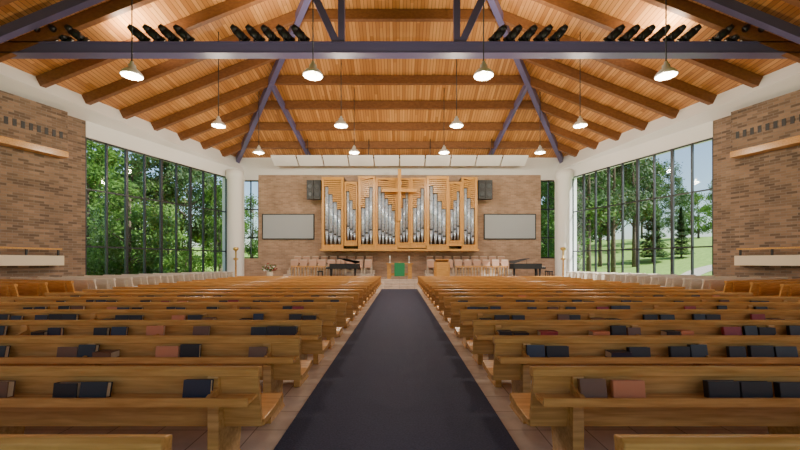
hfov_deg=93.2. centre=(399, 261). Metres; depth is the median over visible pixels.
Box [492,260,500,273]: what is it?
chair
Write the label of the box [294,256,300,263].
chair
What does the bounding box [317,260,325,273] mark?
chair
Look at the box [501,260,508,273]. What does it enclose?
chair
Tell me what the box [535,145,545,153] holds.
pendant lamp
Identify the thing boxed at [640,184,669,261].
conifer tree
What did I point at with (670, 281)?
pew
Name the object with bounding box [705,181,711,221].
deciduous tree
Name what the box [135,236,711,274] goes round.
ground
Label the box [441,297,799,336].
pew
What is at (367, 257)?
chair
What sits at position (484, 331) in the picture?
pew
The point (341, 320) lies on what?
pew
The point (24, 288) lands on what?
pew
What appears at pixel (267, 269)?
flower arrangement
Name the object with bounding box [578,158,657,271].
deciduous tree
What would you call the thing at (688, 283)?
pew
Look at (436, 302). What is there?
pew
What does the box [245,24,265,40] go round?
spotlight
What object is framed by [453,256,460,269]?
chair
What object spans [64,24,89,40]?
spotlight
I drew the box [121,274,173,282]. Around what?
pew
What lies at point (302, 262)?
chair
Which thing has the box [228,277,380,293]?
pew
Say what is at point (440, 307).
pew
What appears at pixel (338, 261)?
chair
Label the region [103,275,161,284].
pew
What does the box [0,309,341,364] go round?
pew
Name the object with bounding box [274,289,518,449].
carpet
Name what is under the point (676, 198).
deciduous tree
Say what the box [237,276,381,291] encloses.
pew
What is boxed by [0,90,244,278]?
wall
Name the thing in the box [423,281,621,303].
pew
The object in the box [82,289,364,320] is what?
pew
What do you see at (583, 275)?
pew
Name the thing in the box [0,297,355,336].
pew
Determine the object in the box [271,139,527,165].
reflector
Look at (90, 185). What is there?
deciduous tree
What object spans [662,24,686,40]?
spotlight
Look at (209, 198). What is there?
deciduous tree
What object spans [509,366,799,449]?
pew
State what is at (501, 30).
spotlight
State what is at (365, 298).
pew
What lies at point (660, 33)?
spotlight
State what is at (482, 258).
chair
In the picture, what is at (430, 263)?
chair
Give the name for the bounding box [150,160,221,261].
deciduous tree
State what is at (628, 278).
pew
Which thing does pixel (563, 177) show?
column
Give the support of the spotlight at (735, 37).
attached to the ceiling beams
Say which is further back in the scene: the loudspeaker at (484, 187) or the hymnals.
the loudspeaker at (484, 187)
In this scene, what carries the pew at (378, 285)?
on the floor
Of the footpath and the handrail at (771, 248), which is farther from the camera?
the footpath
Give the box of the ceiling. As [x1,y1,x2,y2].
[0,0,799,157]
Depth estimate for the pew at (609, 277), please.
18.26 m
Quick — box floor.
[24,289,768,449]
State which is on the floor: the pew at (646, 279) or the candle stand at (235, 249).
the candle stand at (235, 249)
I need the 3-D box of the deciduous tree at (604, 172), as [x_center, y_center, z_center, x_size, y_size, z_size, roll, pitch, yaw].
[19.004,-5.628,40.199,8.656,14.998,8.087,0,0,3]
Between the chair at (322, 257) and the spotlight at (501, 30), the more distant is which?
the chair at (322, 257)
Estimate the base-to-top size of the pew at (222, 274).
0.859 m
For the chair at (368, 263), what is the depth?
25.32 m
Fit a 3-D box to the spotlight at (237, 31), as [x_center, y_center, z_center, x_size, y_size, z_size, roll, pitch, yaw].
[-5.651,-8.011,13.382,0.714,0.592,0.354,0,0,-42]
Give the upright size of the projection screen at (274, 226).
1.788 m
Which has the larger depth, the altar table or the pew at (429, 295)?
the altar table
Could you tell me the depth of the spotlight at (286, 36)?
13.25 m
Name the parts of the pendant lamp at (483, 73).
lamp shade, rod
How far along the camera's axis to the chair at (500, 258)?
26.20 m
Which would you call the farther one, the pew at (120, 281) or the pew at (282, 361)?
the pew at (120, 281)
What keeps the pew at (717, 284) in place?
on the platform
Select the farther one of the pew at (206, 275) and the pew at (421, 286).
the pew at (206, 275)
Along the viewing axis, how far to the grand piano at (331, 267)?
23.60 m
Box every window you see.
[85,137,226,274]
[244,180,257,257]
[541,180,554,257]
[572,137,712,274]
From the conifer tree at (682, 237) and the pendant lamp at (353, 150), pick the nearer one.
the pendant lamp at (353, 150)
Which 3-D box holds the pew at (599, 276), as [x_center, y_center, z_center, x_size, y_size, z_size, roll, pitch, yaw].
[10.867,0.991,19.613,2.400,0.859,0.584,0,0,-20]
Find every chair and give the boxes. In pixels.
[289,260,297,273]
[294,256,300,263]
[298,260,306,273]
[303,256,309,263]
[308,260,315,273]
[312,256,318,265]
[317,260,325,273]
[321,256,327,269]
[328,260,334,273]
[329,256,336,269]
[336,260,343,273]
[345,261,352,273]
[347,256,354,269]
[356,256,363,269]
[364,260,371,273]
[365,256,372,269]
[427,260,433,273]
[448,260,453,273]
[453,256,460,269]
[455,260,462,273]
[462,256,468,269]
[464,260,472,273]
[471,256,477,269]
[474,260,481,273]
[480,256,486,263]
[483,260,490,273]
[489,256,495,263]
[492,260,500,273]
[498,256,506,269]
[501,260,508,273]
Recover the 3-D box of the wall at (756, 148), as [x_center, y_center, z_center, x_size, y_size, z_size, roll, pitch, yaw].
[16.070,-2.375,11.098,0.950,7.950,32.550,0,0,-19]
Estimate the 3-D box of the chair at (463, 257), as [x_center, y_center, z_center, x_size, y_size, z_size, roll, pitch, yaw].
[4.550,0.070,25.995,0.456,0.960,0.530,0,0,0]
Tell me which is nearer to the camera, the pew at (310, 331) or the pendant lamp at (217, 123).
the pew at (310, 331)
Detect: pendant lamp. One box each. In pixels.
[120,0,143,80]
[211,32,225,127]
[253,91,263,153]
[303,0,322,80]
[334,116,347,127]
[349,145,358,153]
[439,145,448,153]
[450,59,462,127]
[473,0,493,80]
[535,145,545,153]
[573,32,587,127]
[654,0,677,80]
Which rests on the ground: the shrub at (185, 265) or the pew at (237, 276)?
the shrub at (185, 265)
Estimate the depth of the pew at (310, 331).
4.84 m
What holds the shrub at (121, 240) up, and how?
on the ground
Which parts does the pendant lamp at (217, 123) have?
lamp shade, rod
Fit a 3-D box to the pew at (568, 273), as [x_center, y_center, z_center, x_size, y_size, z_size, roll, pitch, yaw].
[10.350,0.991,22.785,1.300,0.859,0.584,0,0,-20]
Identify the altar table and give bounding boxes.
[386,263,412,278]
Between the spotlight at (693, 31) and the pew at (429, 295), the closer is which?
the pew at (429, 295)
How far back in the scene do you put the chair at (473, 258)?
26.18 m
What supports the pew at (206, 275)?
on the platform
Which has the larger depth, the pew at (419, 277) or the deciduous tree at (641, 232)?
the deciduous tree at (641, 232)
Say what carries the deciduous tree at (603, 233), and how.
on the ground
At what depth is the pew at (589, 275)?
19.91 m
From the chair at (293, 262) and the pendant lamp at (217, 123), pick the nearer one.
the pendant lamp at (217, 123)
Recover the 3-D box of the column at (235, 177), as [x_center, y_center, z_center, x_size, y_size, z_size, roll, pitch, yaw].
[-10.880,-2.200,24.900,1.120,7.600,1.120,0,0,0]
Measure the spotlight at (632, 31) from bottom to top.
0.592 m
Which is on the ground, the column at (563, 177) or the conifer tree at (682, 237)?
the conifer tree at (682, 237)
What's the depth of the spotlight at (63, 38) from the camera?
13.37 m
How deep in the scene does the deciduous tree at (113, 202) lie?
25.56 m
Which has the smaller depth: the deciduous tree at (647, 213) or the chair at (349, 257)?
the chair at (349, 257)
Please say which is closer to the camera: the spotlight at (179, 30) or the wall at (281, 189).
the spotlight at (179, 30)
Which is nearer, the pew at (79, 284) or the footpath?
the pew at (79, 284)
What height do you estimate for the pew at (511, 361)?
0.859 m
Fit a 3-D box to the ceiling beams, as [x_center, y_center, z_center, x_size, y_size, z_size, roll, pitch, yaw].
[-0.030,-10.745,11.650,37.080,7.720,26.600,0,0,0]
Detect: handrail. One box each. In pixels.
[0,247,61,255]
[736,246,799,255]
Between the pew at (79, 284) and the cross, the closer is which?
the pew at (79, 284)
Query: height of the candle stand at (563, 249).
2.550 m
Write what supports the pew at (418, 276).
on the floor
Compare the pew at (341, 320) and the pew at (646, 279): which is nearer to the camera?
the pew at (341, 320)
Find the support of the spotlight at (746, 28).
attached to the ceiling beams
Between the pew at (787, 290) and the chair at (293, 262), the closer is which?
the pew at (787, 290)
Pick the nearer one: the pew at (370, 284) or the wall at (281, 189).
the pew at (370, 284)
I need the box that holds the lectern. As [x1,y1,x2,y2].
[434,259,449,275]
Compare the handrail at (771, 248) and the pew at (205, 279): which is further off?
the pew at (205, 279)
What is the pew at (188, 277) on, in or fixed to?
on the platform
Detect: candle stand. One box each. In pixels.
[233,247,238,276]
[560,247,565,276]
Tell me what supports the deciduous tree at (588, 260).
on the ground
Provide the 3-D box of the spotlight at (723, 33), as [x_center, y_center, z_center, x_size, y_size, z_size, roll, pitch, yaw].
[11.369,-8.011,13.382,0.714,0.592,0.354,0,0,42]
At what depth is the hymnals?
3.67 m
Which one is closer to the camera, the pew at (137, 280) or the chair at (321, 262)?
the pew at (137, 280)
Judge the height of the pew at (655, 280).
0.859 m
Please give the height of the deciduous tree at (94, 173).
12.417 m
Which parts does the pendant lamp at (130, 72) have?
lamp shade, rod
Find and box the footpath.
[681,265,711,275]
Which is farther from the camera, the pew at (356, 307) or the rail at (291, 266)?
the rail at (291, 266)
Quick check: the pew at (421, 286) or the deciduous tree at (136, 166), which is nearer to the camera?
the pew at (421, 286)
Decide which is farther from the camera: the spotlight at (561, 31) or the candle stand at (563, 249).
the candle stand at (563, 249)
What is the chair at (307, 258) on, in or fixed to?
on the platform
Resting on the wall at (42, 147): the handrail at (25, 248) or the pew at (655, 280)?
the handrail at (25, 248)
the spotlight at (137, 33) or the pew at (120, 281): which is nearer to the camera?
the spotlight at (137, 33)
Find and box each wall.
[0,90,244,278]
[240,158,558,276]
[554,90,799,278]
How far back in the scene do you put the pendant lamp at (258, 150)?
20.69 m
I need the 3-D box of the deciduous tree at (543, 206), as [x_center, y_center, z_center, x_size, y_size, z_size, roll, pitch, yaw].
[15.499,-3.897,38.440,6.877,12.277,6.963,0,0,6]
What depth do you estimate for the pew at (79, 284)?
12.52 m
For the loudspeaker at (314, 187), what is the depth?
25.40 m
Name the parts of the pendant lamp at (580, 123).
lamp shade, rod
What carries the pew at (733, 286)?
on the platform
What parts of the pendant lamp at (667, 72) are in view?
lamp shade, rod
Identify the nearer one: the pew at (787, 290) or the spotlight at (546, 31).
the pew at (787, 290)
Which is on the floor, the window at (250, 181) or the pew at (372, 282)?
the pew at (372, 282)
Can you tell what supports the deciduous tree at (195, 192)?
on the ground
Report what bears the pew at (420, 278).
on the floor
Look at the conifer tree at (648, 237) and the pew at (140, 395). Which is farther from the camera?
the conifer tree at (648, 237)
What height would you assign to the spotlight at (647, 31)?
0.592 m
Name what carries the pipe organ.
attached to the wall at (281, 189)
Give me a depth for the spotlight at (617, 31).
13.26 m
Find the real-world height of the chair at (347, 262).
0.960 m
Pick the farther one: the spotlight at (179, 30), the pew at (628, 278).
the pew at (628, 278)
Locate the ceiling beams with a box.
[0,0,799,156]
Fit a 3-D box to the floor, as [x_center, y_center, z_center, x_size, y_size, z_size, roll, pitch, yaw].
[-0.030,1.700,11.450,43.520,0.200,30.900,0,0,0]
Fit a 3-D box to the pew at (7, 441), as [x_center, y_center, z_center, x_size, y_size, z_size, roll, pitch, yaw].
[-4.795,1.171,1.794,7.600,0.859,0.729,0,0,0]
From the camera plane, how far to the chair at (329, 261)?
25.34 m
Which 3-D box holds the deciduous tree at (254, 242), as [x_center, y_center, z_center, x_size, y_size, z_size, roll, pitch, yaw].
[-20.384,-4.562,52.922,6.157,10.534,6.081,0,0,2]
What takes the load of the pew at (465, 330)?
on the floor
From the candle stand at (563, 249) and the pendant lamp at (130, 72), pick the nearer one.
the pendant lamp at (130, 72)
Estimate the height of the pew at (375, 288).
0.859 m
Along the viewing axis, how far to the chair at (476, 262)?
25.32 m
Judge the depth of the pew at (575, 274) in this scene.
21.55 m
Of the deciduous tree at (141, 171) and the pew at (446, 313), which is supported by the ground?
the deciduous tree at (141, 171)
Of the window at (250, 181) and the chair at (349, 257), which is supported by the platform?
the chair at (349, 257)
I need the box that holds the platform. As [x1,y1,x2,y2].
[283,270,515,288]
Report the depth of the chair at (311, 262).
25.33 m
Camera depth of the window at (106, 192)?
20.51 m
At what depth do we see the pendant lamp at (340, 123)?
16.01 m
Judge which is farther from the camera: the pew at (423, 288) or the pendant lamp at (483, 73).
the pew at (423, 288)
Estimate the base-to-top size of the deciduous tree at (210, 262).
10.311 m
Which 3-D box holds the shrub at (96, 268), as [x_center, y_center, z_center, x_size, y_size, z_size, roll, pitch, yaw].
[-19.316,0.441,24.787,4.351,4.214,4.849,0,0,-39]
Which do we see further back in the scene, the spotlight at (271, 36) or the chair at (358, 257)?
the chair at (358, 257)
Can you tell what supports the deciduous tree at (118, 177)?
on the ground
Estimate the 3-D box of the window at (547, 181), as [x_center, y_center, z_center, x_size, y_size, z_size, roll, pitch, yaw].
[10.445,-3.000,26.650,1.160,5.500,0.100,0,0,0]
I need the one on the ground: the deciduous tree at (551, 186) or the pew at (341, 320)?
the deciduous tree at (551, 186)
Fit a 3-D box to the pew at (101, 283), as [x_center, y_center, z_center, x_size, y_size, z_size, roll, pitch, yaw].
[-11.819,0.991,14.058,4.300,0.859,0.584,0,0,20]
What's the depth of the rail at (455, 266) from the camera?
24.40 m
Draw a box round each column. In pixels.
[226,169,243,276]
[555,169,572,276]
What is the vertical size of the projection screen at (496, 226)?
1.788 m
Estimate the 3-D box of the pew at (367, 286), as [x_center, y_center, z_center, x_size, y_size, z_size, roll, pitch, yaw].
[-4.795,1.171,12.594,7.600,0.859,0.729,0,0,0]
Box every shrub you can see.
[87,237,139,275]
[93,240,142,273]
[163,248,205,272]
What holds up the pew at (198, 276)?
on the platform
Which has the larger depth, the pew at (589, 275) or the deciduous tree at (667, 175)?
the deciduous tree at (667, 175)
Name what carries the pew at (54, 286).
on the platform
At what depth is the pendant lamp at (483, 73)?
10.88 m
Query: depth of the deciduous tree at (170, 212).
35.85 m
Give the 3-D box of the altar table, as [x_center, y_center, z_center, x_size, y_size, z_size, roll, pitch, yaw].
[-0.030,0.555,23.750,1.700,0.990,0.660,0,0,0]
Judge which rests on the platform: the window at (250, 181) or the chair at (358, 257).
the chair at (358, 257)
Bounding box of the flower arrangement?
[261,263,277,275]
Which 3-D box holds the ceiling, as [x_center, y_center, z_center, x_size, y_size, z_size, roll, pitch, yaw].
[-0.030,-11.119,11.050,38.479,7.638,30.900,0,0,0]
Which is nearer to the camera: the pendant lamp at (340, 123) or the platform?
the pendant lamp at (340, 123)
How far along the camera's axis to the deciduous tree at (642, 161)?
56.76 m
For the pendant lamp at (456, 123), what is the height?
5.530 m
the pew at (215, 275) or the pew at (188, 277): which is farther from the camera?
the pew at (215, 275)
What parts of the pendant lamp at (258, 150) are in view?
lamp shade, rod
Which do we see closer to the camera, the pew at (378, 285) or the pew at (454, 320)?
the pew at (454, 320)
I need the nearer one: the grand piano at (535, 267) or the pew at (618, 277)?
the pew at (618, 277)
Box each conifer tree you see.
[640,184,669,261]
[669,206,695,257]
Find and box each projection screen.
[262,214,314,238]
[484,214,535,238]
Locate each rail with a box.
[291,266,327,275]
[455,266,507,275]
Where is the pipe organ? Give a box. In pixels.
[320,176,478,250]
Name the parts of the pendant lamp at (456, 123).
lamp shade, rod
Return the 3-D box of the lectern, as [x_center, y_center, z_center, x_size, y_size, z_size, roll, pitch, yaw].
[2.620,0.439,23.600,1.000,1.223,0.539,0,0,0]
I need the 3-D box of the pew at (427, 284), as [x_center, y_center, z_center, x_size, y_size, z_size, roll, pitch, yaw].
[4.735,1.171,13.674,7.600,0.859,0.729,0,0,0]
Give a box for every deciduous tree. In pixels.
[87,141,142,272]
[87,177,179,273]
[89,158,142,250]
[89,159,112,261]
[92,147,170,252]
[98,154,146,225]
[119,171,168,244]
[129,177,193,270]
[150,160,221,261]
[150,168,213,241]
[192,181,249,271]
[193,198,249,254]
[244,194,257,256]
[541,175,616,267]
[541,178,586,256]
[544,169,620,270]
[553,168,620,271]
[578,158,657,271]
[578,163,642,266]
[600,158,668,266]
[601,161,660,247]
[625,159,665,238]
[635,157,690,243]
[658,175,697,230]
[663,198,696,234]
[683,192,711,237]
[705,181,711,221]
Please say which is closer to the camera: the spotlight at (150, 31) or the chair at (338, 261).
the spotlight at (150, 31)
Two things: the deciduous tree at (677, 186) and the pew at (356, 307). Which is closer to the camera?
the pew at (356, 307)
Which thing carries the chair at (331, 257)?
on the platform
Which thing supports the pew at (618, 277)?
on the platform
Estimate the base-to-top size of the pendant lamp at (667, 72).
5.040 m
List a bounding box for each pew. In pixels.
[0,279,82,292]
[0,281,48,296]
[0,283,40,296]
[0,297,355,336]
[0,302,349,348]
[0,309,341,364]
[0,320,329,386]
[0,336,312,423]
[0,366,283,449]
[0,434,172,449]
[10,277,96,290]
[37,277,115,288]
[45,293,360,327]
[62,276,137,286]
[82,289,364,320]
[84,275,147,285]
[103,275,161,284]
[113,287,367,315]
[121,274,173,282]
[138,285,370,310]
[147,274,184,282]
[153,273,194,280]
[159,283,372,306]
[177,281,374,303]
[179,273,203,279]
[181,272,211,279]
[192,280,376,300]
[194,272,219,278]
[205,279,377,297]
[215,271,232,277]
[217,278,379,295]
[219,272,226,277]
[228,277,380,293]
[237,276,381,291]
[417,276,561,283]
[418,277,570,293]
[419,278,580,295]
[420,279,592,297]
[422,280,606,300]
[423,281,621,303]
[425,283,639,306]
[427,285,660,310]
[430,287,684,315]
[433,289,715,320]
[436,293,752,327]
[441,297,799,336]
[447,302,799,348]
[455,309,799,364]
[466,320,799,386]
[482,336,799,423]
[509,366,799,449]
[566,271,583,277]
[572,272,579,277]
[579,272,604,278]
[587,272,617,279]
[595,273,619,279]
[604,273,645,280]
[614,274,651,282]
[614,434,799,449]
[625,274,676,282]
[637,275,695,284]
[650,275,713,285]
[660,276,736,286]
[682,277,760,288]
[701,277,787,290]
[714,279,799,292]
[749,281,799,296]
[757,283,799,296]
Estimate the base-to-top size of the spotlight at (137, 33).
0.592 m
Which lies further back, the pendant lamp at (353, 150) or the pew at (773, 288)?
the pendant lamp at (353, 150)
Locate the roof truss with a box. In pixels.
[0,0,799,163]
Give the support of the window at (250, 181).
in the wall at (281, 189)
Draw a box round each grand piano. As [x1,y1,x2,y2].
[317,258,359,275]
[509,258,552,275]
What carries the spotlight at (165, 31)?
hanging from the ceiling beams
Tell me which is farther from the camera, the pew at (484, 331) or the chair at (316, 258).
the chair at (316, 258)
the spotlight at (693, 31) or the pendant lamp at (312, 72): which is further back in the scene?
the spotlight at (693, 31)
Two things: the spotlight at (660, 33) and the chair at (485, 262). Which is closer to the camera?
the spotlight at (660, 33)
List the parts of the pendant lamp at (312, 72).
lamp shade, rod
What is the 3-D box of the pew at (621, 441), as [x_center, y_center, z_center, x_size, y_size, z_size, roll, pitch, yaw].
[4.735,1.171,1.794,7.600,0.859,0.729,0,0,0]
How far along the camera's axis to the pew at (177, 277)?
17.41 m
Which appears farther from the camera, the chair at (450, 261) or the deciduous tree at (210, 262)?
the deciduous tree at (210, 262)
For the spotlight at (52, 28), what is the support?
attached to the ceiling beams
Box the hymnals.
[0,284,799,397]
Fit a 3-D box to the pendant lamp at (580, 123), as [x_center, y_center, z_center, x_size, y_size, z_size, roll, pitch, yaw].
[7.670,-7.764,16.100,0.576,4.084,0.576,0,0,0]
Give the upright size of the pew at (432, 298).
0.859 m
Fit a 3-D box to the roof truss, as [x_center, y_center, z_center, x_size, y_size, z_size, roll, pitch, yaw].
[-0.030,-9.988,18.336,29.800,6.481,16.364,0,0,0]
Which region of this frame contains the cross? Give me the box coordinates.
[382,169,416,220]
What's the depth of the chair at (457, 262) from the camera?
25.32 m
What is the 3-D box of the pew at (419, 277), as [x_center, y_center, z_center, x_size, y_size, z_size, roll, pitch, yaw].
[4.735,1.171,19.074,7.600,0.859,0.729,0,0,0]
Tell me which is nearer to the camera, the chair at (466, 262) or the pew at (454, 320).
the pew at (454, 320)
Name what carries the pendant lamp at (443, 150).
hanging from the ceiling
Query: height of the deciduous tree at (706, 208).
8.218 m
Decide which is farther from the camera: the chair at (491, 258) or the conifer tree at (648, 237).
the conifer tree at (648, 237)
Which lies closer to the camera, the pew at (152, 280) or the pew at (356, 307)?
the pew at (356, 307)
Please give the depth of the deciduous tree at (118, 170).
51.54 m
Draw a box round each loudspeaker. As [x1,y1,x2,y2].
[307,180,321,199]
[477,180,492,199]
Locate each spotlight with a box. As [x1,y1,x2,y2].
[47,24,56,32]
[58,34,73,40]
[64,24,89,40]
[127,24,150,40]
[142,24,165,40]
[158,24,180,40]
[173,24,195,40]
[230,24,250,40]
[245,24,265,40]
[260,24,280,40]
[275,24,295,40]
[291,24,309,40]
[488,24,507,40]
[503,24,522,40]
[518,24,537,40]
[533,24,552,40]
[547,24,567,40]
[603,24,624,40]
[617,24,640,40]
[632,24,655,40]
[647,24,670,40]
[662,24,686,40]
[677,24,701,40]
[708,24,733,40]
[724,35,739,40]
[741,24,750,32]
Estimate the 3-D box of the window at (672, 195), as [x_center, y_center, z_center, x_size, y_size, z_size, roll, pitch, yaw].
[12.796,-2.388,21.023,0.120,6.475,8.450,0,0,-19]

